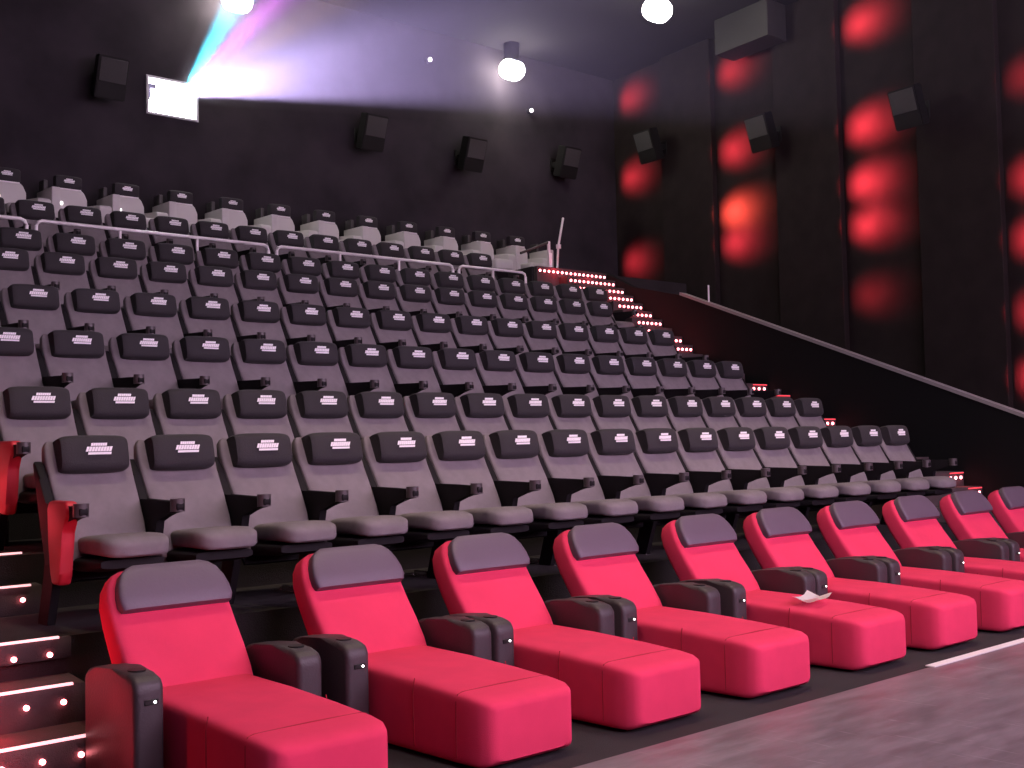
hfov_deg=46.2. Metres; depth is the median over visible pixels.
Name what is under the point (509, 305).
chair
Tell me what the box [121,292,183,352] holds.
chair
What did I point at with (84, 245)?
chair
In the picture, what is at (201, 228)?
chair
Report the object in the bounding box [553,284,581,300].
chair
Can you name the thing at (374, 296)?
chair
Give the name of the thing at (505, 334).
chair
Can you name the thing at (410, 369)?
chair
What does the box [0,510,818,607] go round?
floor
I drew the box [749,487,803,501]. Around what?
seat cushion
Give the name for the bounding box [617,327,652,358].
chair
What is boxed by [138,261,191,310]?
chair
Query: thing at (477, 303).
chair
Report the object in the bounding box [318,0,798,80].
ceiling
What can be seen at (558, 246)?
leaning pole
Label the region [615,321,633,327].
seat cushion
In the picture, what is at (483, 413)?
chair
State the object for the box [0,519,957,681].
platform riser
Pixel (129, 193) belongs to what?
chair
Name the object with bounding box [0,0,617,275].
wall
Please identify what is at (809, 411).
chair
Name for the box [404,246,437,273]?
chair
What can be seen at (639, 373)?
chair
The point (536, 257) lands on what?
chair
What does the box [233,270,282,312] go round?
chair
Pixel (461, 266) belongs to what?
guard railing
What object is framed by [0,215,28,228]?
guard railing
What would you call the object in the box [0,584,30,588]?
light
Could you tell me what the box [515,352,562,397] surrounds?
chair
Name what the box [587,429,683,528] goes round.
chair
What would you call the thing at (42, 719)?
staircase
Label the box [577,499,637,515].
seat cushion
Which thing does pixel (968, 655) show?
strip
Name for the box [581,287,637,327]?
chair
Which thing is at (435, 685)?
recliner chair
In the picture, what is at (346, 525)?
seat cushion
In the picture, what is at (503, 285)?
chair
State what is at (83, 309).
chair
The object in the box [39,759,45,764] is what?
light
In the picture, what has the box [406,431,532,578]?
chair
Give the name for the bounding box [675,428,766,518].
chair
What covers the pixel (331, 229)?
chair
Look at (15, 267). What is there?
chair
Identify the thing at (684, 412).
chair
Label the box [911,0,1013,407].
wall panel
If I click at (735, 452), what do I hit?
chair
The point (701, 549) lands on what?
recliner chair
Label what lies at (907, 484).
seat cushion
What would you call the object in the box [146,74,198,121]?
window
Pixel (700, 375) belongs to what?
chair
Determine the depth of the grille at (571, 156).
23.37 m
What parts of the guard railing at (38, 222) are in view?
post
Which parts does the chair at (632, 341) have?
backrest, armrest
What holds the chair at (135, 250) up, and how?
on the floor
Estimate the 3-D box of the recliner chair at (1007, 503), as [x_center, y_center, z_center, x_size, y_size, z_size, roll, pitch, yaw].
[5.926,1.576,12.471,1.024,0.996,1.757,1,-4,-42]
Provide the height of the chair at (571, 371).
1.106 m
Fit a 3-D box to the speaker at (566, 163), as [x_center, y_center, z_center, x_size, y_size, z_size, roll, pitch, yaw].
[1.016,-4.343,23.569,0.453,0.648,0.597,1,-4,-42]
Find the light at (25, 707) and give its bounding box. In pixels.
[23,705,29,710]
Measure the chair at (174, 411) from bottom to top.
1.106 m
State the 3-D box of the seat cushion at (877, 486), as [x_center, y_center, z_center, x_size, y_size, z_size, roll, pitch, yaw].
[3.742,1.062,12.450,0.417,0.128,0.490,1,-4,-42]
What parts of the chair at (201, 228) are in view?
armrest, backrest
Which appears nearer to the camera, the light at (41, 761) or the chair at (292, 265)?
the light at (41, 761)
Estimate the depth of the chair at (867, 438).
12.95 m
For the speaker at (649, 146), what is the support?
attached to the wall at (884, 275)
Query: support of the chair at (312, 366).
on the floor at (25, 526)
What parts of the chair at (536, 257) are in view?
backrest, divider post, armrest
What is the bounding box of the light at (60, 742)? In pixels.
[0,734,85,752]
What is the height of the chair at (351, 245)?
1.171 m
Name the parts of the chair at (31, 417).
leg, panel, armrest, backrest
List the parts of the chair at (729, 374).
backrest, armrest, armrest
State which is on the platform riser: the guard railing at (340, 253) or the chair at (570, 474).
the chair at (570, 474)
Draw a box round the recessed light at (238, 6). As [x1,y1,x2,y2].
[222,0,252,13]
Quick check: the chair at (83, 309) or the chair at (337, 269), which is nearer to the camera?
the chair at (83, 309)
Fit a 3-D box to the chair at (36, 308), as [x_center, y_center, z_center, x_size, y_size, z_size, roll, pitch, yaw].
[-4.208,-0.362,10.691,0.596,1.106,0.812,1,-4,-42]
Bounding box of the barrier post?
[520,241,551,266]
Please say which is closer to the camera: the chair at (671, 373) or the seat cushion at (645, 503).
the seat cushion at (645, 503)
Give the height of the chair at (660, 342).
1.106 m
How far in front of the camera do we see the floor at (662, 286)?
22.21 m
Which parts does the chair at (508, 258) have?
backrest, divider post, armrest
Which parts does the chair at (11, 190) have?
backrest, armrest, divider post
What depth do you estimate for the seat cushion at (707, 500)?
10.31 m
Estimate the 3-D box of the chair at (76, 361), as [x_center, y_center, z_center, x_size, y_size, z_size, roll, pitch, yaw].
[-3.443,0.100,9.654,0.596,1.106,0.812,1,-4,-42]
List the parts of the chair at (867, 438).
backrest, armrest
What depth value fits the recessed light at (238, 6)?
18.67 m
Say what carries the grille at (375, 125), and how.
attached to the speaker at (370, 134)
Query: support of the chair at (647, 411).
on the floor at (27, 567)
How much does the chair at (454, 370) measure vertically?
1.106 m
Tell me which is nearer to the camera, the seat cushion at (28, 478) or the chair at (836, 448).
the seat cushion at (28, 478)
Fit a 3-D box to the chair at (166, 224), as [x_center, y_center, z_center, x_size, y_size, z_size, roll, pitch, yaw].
[-4.481,-1.697,16.080,0.630,1.171,0.859,1,-4,-42]
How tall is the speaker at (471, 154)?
0.648 m
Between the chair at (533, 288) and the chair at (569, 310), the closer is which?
the chair at (569, 310)
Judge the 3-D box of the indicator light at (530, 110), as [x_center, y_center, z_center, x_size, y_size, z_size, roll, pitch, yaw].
[0.353,-5.320,23.371,0.100,0.100,0.105,1,-4,-42]
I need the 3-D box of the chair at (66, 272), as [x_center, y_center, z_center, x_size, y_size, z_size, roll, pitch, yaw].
[-4.554,-0.830,12.324,0.596,1.106,0.812,1,-4,-42]
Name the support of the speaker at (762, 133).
attached to the wall at (884, 275)
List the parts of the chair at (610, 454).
armrest, backrest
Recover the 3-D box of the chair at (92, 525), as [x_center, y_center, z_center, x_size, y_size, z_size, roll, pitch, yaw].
[-2.417,0.852,7.071,0.608,1.106,0.831,1,-4,-42]
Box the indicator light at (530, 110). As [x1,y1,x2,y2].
[526,108,532,113]
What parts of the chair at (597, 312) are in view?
backrest, armrest, armrest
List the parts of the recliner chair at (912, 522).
backrest, armrest, armrest, seat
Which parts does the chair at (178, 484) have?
armrest, backrest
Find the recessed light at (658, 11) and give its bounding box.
[642,0,671,22]
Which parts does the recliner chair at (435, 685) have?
armrest, backrest, control panel, armrest, seat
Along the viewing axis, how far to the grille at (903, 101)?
18.20 m
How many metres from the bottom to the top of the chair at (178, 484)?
1.106 m
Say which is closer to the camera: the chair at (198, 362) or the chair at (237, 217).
the chair at (198, 362)
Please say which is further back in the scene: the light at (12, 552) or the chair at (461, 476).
the chair at (461, 476)
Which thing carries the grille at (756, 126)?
attached to the speaker at (762, 133)
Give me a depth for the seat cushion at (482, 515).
8.76 m
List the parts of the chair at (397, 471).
armrest, backrest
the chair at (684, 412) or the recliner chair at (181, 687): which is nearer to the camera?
the recliner chair at (181, 687)
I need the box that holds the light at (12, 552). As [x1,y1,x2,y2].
[0,552,21,554]
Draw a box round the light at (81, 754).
[78,751,84,757]
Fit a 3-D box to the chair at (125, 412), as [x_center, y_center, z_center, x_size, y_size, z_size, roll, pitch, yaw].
[-2.743,0.569,8.493,0.603,1.106,0.939,1,-4,-42]
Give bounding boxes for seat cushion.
[5,202,14,211]
[23,473,35,488]
[71,400,76,408]
[78,532,168,557]
[149,399,152,408]
[171,526,256,549]
[254,520,335,542]
[330,515,407,536]
[399,510,472,530]
[463,506,532,525]
[492,258,512,269]
[521,262,546,268]
[523,502,587,520]
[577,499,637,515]
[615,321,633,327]
[623,496,683,511]
[667,492,726,508]
[716,490,766,504]
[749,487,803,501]
[789,484,838,498]
[819,482,870,495]
[857,480,900,492]
[886,478,929,490]
[915,476,955,487]
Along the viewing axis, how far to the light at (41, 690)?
6.11 m
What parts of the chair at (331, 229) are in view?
backrest, divider post, armrest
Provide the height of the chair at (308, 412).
1.106 m
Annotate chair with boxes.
[0,167,59,217]
[0,197,8,226]
[0,227,43,265]
[0,247,34,291]
[0,284,65,348]
[0,327,42,390]
[0,386,77,550]
[7,200,58,246]
[31,252,89,303]
[33,435,168,625]
[36,330,113,408]
[43,233,97,270]
[53,175,119,222]
[56,205,106,251]
[61,288,126,350]
[72,387,155,458]
[85,560,387,767]
[86,257,141,307]
[96,238,147,274]
[103,211,151,255]
[105,333,178,408]
[112,183,175,227]
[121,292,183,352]
[130,434,256,567]
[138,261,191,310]
[146,243,194,278]
[147,216,194,259]
[150,389,227,456]
[167,190,228,231]
[170,336,238,408]
[177,296,236,354]
[187,266,238,314]
[189,221,239,264]
[194,248,239,282]
[215,433,335,603]
[219,197,277,236]
[221,390,294,448]
[229,226,281,268]
[230,300,286,349]
[230,339,295,409]
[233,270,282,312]
[238,252,282,278]
[267,204,324,237]
[267,230,307,261]
[273,432,407,593]
[277,274,322,306]
[280,304,332,345]
[281,256,322,282]
[286,341,348,397]
[287,391,352,437]
[293,544,571,767]
[304,234,341,264]
[313,210,367,241]
[318,277,361,311]
[321,260,360,284]
[326,307,375,349]
[338,344,395,395]
[339,238,374,267]
[347,391,408,438]
[356,216,409,247]
[358,281,398,313]
[359,264,396,286]
[361,431,472,551]
[370,310,416,350]
[372,242,406,271]
[386,346,440,397]
[395,268,431,290]
[395,284,434,315]
[397,221,448,251]
[403,392,459,436]
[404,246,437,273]
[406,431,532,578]
[411,313,456,351]
[430,271,464,292]
[430,287,468,318]
[432,348,483,397]
[432,532,700,729]
[434,249,467,276]
[435,226,484,254]
[450,315,493,352]
[454,393,507,434]
[463,253,518,279]
[463,275,494,292]
[464,290,500,320]
[471,231,520,278]
[475,350,524,397]
[483,430,587,538]
[487,318,528,354]
[494,278,524,295]
[496,293,531,322]
[503,394,553,433]
[506,236,553,268]
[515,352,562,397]
[522,321,561,356]
[524,281,553,297]
[527,296,560,324]
[530,429,637,565]
[547,394,595,432]
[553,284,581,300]
[553,354,598,397]
[553,523,809,697]
[556,299,589,327]
[556,323,594,357]
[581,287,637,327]
[584,301,642,329]
[587,325,624,359]
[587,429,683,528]
[589,355,633,398]
[589,395,635,431]
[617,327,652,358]
[623,357,665,398]
[629,395,671,431]
[633,428,726,553]
[646,329,708,361]
[655,358,695,398]
[661,514,905,670]
[666,396,705,430]
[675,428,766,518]
[686,360,725,399]
[701,396,737,430]
[714,361,780,399]
[716,427,803,530]
[733,397,768,429]
[743,507,976,649]
[753,427,838,509]
[764,397,797,429]
[788,426,870,518]
[794,398,827,428]
[817,500,1023,631]
[820,426,900,501]
[851,425,929,507]
[879,425,957,524]
[882,495,1023,580]
[940,490,1023,561]
[988,486,1023,532]
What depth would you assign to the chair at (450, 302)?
15.94 m
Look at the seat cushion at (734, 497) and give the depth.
10.69 m
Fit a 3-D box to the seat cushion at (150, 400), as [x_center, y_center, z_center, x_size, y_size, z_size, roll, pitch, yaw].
[-2.864,0.187,9.958,0.417,0.128,0.490,1,-4,-42]
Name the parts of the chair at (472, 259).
armrest, backrest, armrest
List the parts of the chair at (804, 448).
leg, backrest, armrest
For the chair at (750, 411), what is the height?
1.106 m
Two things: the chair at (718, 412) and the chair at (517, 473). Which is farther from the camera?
the chair at (718, 412)
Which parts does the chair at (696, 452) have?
backrest, armrest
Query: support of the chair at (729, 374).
on the floor at (25, 526)
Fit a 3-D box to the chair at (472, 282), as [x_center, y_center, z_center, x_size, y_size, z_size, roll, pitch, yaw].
[-0.319,-1.060,17.860,0.637,1.184,0.868,1,-4,-42]
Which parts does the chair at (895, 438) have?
leg, backrest, armrest, armrest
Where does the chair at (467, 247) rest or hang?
on the floor
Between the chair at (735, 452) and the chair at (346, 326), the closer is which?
the chair at (735, 452)
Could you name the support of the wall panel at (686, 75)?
attached to the wall at (884, 275)
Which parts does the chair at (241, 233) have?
armrest, backrest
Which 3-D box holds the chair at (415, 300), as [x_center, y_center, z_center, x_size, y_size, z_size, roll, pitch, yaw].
[-1.122,-0.754,15.446,0.596,1.106,0.812,1,-4,-42]
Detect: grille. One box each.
[99,56,127,84]
[365,115,387,137]
[467,139,486,159]
[563,148,580,167]
[633,130,652,151]
[744,115,767,139]
[888,87,916,115]
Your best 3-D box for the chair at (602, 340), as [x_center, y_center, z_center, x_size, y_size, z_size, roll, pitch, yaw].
[1.368,-0.239,15.765,0.596,1.106,0.812,1,-4,-42]
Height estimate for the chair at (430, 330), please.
1.106 m
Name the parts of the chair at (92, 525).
leg, armrest, panel, backrest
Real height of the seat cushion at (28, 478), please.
0.128 m
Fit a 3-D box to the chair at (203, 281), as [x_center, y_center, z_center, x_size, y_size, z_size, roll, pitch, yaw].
[-3.267,-0.801,13.494,0.596,1.106,0.812,1,-4,-42]
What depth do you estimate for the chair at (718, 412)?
13.24 m
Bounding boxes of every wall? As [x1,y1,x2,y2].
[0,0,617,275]
[606,273,1023,499]
[613,0,1023,411]
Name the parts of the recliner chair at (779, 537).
backrest, armrest, armrest, seat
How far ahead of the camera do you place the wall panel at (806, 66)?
20.40 m
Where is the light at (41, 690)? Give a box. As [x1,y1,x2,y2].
[0,682,72,695]
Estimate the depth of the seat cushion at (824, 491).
11.46 m
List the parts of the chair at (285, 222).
backrest, divider post, armrest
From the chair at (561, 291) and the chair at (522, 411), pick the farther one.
the chair at (561, 291)
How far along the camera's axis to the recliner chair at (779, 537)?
9.41 m
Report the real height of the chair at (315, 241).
1.171 m
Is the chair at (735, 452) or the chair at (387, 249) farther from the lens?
the chair at (387, 249)
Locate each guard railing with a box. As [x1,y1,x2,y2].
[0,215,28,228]
[34,219,269,253]
[275,245,453,271]
[458,265,526,282]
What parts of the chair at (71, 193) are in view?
backrest, armrest, divider post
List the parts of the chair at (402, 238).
backrest, divider post, armrest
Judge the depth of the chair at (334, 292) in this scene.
14.77 m
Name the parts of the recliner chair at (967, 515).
backrest, armrest, armrest, seat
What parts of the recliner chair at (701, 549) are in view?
backrest, armrest, armrest, seat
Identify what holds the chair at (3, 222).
on the floor
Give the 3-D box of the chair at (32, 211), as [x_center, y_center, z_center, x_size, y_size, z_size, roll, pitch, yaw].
[-5.843,-1.727,14.841,0.630,1.171,0.859,1,-4,-42]
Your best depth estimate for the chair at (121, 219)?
15.81 m
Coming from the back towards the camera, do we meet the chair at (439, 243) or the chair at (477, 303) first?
the chair at (439, 243)
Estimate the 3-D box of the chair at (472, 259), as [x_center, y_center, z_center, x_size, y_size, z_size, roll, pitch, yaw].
[-0.370,-1.606,19.821,0.705,1.171,0.859,1,-4,-42]
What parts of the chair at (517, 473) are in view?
armrest, backrest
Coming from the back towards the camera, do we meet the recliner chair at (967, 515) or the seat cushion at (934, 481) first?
the seat cushion at (934, 481)
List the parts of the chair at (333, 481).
foot plate, leg, armrest, backrest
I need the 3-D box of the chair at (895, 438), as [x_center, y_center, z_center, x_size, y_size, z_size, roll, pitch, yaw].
[4.475,1.004,13.339,0.666,1.106,0.812,1,-4,-42]
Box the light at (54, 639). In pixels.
[0,636,58,645]
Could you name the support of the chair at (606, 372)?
on the floor at (25, 526)
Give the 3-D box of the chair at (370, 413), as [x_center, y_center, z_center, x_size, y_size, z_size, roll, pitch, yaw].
[-1.027,0.607,10.054,0.603,1.106,0.939,1,-4,-42]
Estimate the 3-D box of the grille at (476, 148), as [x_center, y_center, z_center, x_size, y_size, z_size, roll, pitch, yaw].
[-0.629,-4.250,21.735,0.400,0.315,0.111,1,-4,-42]
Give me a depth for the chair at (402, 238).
19.94 m
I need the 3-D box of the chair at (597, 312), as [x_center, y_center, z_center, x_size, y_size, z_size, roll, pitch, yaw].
[1.478,-0.697,17.811,0.666,1.106,0.812,1,-4,-42]
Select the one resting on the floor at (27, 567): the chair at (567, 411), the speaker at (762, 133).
the chair at (567, 411)
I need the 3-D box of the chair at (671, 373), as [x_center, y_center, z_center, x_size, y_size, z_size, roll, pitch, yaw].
[2.133,0.223,14.727,0.596,1.106,0.812,1,-4,-42]
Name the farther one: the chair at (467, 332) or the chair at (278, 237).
the chair at (278, 237)
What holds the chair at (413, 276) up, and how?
on the floor
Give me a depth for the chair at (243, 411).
9.35 m
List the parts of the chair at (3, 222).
backrest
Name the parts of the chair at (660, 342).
backrest, armrest, armrest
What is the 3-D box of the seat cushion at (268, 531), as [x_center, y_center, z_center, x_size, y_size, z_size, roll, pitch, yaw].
[-1.405,0.949,7.766,0.417,0.128,0.490,1,-4,-42]
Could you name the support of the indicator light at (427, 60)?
attached to the wall at (285, 86)
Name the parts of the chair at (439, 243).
backrest, divider post, armrest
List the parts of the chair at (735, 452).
leg, backrest, armrest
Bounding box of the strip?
[925,638,1023,666]
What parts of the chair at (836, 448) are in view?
backrest, armrest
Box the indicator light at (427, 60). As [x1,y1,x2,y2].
[425,57,431,63]
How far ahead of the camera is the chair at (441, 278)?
17.56 m
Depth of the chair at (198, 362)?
10.55 m
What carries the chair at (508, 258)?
on the floor
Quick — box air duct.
[714,0,785,60]
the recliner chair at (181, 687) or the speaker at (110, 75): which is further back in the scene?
the speaker at (110, 75)
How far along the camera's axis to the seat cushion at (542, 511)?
9.15 m
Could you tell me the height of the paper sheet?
0.060 m
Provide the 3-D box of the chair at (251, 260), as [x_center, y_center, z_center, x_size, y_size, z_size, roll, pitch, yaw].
[-3.082,-1.120,15.347,0.637,1.184,0.868,1,-4,-42]
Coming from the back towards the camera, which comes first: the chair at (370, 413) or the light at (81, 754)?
the chair at (370, 413)
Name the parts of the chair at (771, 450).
backrest, armrest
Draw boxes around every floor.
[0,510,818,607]
[7,513,41,540]
[388,626,1023,767]
[508,266,686,294]
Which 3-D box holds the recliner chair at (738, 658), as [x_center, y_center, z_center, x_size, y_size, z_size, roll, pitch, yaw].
[1.097,1.469,8.077,1.024,0.996,1.757,1,-4,-42]
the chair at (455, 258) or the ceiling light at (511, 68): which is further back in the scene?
the ceiling light at (511, 68)
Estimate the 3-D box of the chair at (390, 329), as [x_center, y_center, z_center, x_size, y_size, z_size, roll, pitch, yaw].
[-1.205,-0.296,13.423,0.596,1.106,0.812,1,-4,-42]
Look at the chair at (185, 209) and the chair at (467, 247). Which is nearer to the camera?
the chair at (185, 209)
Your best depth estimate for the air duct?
20.96 m
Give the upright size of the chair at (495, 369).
1.106 m
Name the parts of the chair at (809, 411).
backrest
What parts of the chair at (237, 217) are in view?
backrest, divider post, armrest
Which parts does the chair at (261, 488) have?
leg, armrest, backrest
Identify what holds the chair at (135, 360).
on the floor at (25, 526)
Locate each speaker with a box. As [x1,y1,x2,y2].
[91,54,129,101]
[354,112,388,151]
[455,136,487,172]
[550,145,581,179]
[633,127,666,164]
[744,111,781,153]
[887,83,929,131]
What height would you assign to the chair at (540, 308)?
1.106 m
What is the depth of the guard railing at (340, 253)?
17.24 m
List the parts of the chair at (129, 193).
backrest, armrest, divider post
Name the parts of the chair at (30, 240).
backrest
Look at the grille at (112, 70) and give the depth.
17.13 m
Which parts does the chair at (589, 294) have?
backrest, armrest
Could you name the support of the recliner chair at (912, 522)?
on the floor at (968, 712)
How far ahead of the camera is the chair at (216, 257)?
15.06 m
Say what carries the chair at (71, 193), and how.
on the floor
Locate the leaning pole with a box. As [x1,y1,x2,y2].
[556,217,563,267]
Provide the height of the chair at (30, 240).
1.184 m
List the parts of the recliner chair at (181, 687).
armrest, control panel, backrest, seat, armrest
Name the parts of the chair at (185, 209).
backrest, armrest, divider post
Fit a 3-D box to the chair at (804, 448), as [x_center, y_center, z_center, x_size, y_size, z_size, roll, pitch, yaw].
[3.126,0.978,12.188,0.603,1.106,0.939,1,-4,-42]
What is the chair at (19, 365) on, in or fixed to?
on the floor at (25, 526)
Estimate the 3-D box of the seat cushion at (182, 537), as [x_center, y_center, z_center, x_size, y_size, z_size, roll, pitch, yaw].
[-1.834,0.940,7.376,0.417,0.128,0.490,1,-4,-42]
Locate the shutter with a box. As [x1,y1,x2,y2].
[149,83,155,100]
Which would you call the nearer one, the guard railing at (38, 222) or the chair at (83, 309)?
the chair at (83, 309)
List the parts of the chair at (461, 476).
foot plate, leg, armrest, backrest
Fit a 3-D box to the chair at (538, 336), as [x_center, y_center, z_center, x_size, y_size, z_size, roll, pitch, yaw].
[0.510,-0.258,14.984,0.596,1.106,0.812,1,-4,-42]
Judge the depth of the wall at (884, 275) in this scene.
19.75 m
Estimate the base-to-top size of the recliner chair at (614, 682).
0.996 m
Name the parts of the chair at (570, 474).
foot plate, leg, armrest, backrest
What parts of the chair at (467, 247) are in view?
backrest, divider post, armrest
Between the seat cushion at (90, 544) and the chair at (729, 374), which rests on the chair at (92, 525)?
the seat cushion at (90, 544)
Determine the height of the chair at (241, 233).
1.171 m
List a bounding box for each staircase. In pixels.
[0,520,85,767]
[534,266,1005,533]
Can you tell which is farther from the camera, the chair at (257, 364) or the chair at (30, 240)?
the chair at (30, 240)
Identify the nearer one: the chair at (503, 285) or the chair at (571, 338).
the chair at (571, 338)
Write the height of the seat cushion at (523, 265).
0.200 m
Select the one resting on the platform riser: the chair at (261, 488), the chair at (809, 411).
the chair at (261, 488)
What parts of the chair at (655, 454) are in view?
leg, armrest, backrest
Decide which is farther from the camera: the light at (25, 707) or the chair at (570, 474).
the chair at (570, 474)
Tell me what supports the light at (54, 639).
attached to the staircase at (42, 719)
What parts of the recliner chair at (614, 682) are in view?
armrest, backrest, control panel, armrest, seat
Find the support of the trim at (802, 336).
attached to the wall at (986, 441)
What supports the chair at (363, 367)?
on the floor at (25, 526)
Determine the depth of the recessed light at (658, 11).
19.49 m
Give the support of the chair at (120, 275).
on the floor
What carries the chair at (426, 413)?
on the floor at (27, 567)
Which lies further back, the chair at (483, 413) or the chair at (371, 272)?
the chair at (371, 272)
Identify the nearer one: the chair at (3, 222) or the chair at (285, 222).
the chair at (3, 222)
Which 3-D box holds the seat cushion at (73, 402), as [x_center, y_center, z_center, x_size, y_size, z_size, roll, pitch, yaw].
[-3.293,0.178,9.568,0.417,0.128,0.490,1,-4,-42]
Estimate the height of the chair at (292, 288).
1.106 m
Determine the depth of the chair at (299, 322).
12.75 m
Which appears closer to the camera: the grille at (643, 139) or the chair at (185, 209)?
the chair at (185, 209)
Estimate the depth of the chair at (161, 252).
14.65 m
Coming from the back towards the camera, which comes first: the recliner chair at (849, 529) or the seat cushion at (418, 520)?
the recliner chair at (849, 529)
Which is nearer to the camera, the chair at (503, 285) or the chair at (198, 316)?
the chair at (198, 316)
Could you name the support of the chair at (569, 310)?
on the floor
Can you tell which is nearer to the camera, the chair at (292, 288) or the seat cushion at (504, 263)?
the chair at (292, 288)
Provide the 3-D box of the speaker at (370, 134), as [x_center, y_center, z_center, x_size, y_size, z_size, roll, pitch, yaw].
[-2.442,-4.270,20.413,0.453,0.648,0.597,1,-4,-42]
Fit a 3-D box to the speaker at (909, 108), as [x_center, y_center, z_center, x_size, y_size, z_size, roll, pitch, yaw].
[6.135,-4.226,18.355,0.600,0.667,0.493,1,-3,-34]
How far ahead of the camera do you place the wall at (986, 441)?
16.67 m
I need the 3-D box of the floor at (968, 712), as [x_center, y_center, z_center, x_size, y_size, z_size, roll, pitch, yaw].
[4.456,1.892,6.066,18.903,0.212,9.950,1,-4,-42]
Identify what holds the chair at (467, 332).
on the floor
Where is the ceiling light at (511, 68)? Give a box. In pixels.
[499,41,524,80]
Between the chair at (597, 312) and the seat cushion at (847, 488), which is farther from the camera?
the chair at (597, 312)
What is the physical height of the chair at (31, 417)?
1.106 m
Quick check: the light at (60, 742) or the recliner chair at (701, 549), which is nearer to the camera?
the light at (60, 742)
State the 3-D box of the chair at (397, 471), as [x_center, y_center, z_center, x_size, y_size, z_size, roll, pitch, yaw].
[-0.698,0.890,8.633,0.596,1.106,0.812,1,-4,-42]
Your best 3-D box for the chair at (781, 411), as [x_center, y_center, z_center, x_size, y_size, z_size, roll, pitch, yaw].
[3.263,0.702,13.957,0.603,1.106,0.939,1,-4,-42]
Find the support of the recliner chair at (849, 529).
on the floor at (968, 712)
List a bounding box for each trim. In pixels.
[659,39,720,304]
[679,292,1023,417]
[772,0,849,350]
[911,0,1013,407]
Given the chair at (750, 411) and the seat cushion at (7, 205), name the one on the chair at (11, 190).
the seat cushion at (7, 205)
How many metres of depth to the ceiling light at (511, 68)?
22.49 m
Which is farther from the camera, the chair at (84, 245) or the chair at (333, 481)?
the chair at (84, 245)
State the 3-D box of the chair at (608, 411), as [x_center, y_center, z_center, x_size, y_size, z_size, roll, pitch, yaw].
[1.154,0.651,11.963,0.596,1.106,0.812,1,-4,-42]
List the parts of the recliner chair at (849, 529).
backrest, armrest, armrest, seat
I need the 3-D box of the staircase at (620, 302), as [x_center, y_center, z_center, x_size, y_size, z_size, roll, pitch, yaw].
[3.337,0.075,17.293,1.732,4.529,8.509,1,-3,-34]
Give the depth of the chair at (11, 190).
15.99 m
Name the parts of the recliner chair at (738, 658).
armrest, backrest, armrest, seat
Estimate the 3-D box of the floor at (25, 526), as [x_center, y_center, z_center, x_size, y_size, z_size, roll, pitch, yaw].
[-1.730,1.548,11.499,13.404,1.692,1.260,1,-4,-42]
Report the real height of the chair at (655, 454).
1.106 m
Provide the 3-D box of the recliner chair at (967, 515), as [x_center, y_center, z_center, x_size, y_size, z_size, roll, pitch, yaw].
[5.157,1.559,11.771,1.024,0.996,1.757,1,-4,-42]
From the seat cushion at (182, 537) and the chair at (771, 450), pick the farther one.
the chair at (771, 450)
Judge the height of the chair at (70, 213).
1.171 m
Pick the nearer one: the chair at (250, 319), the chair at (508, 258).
the chair at (250, 319)
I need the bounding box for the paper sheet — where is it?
[795,590,831,602]

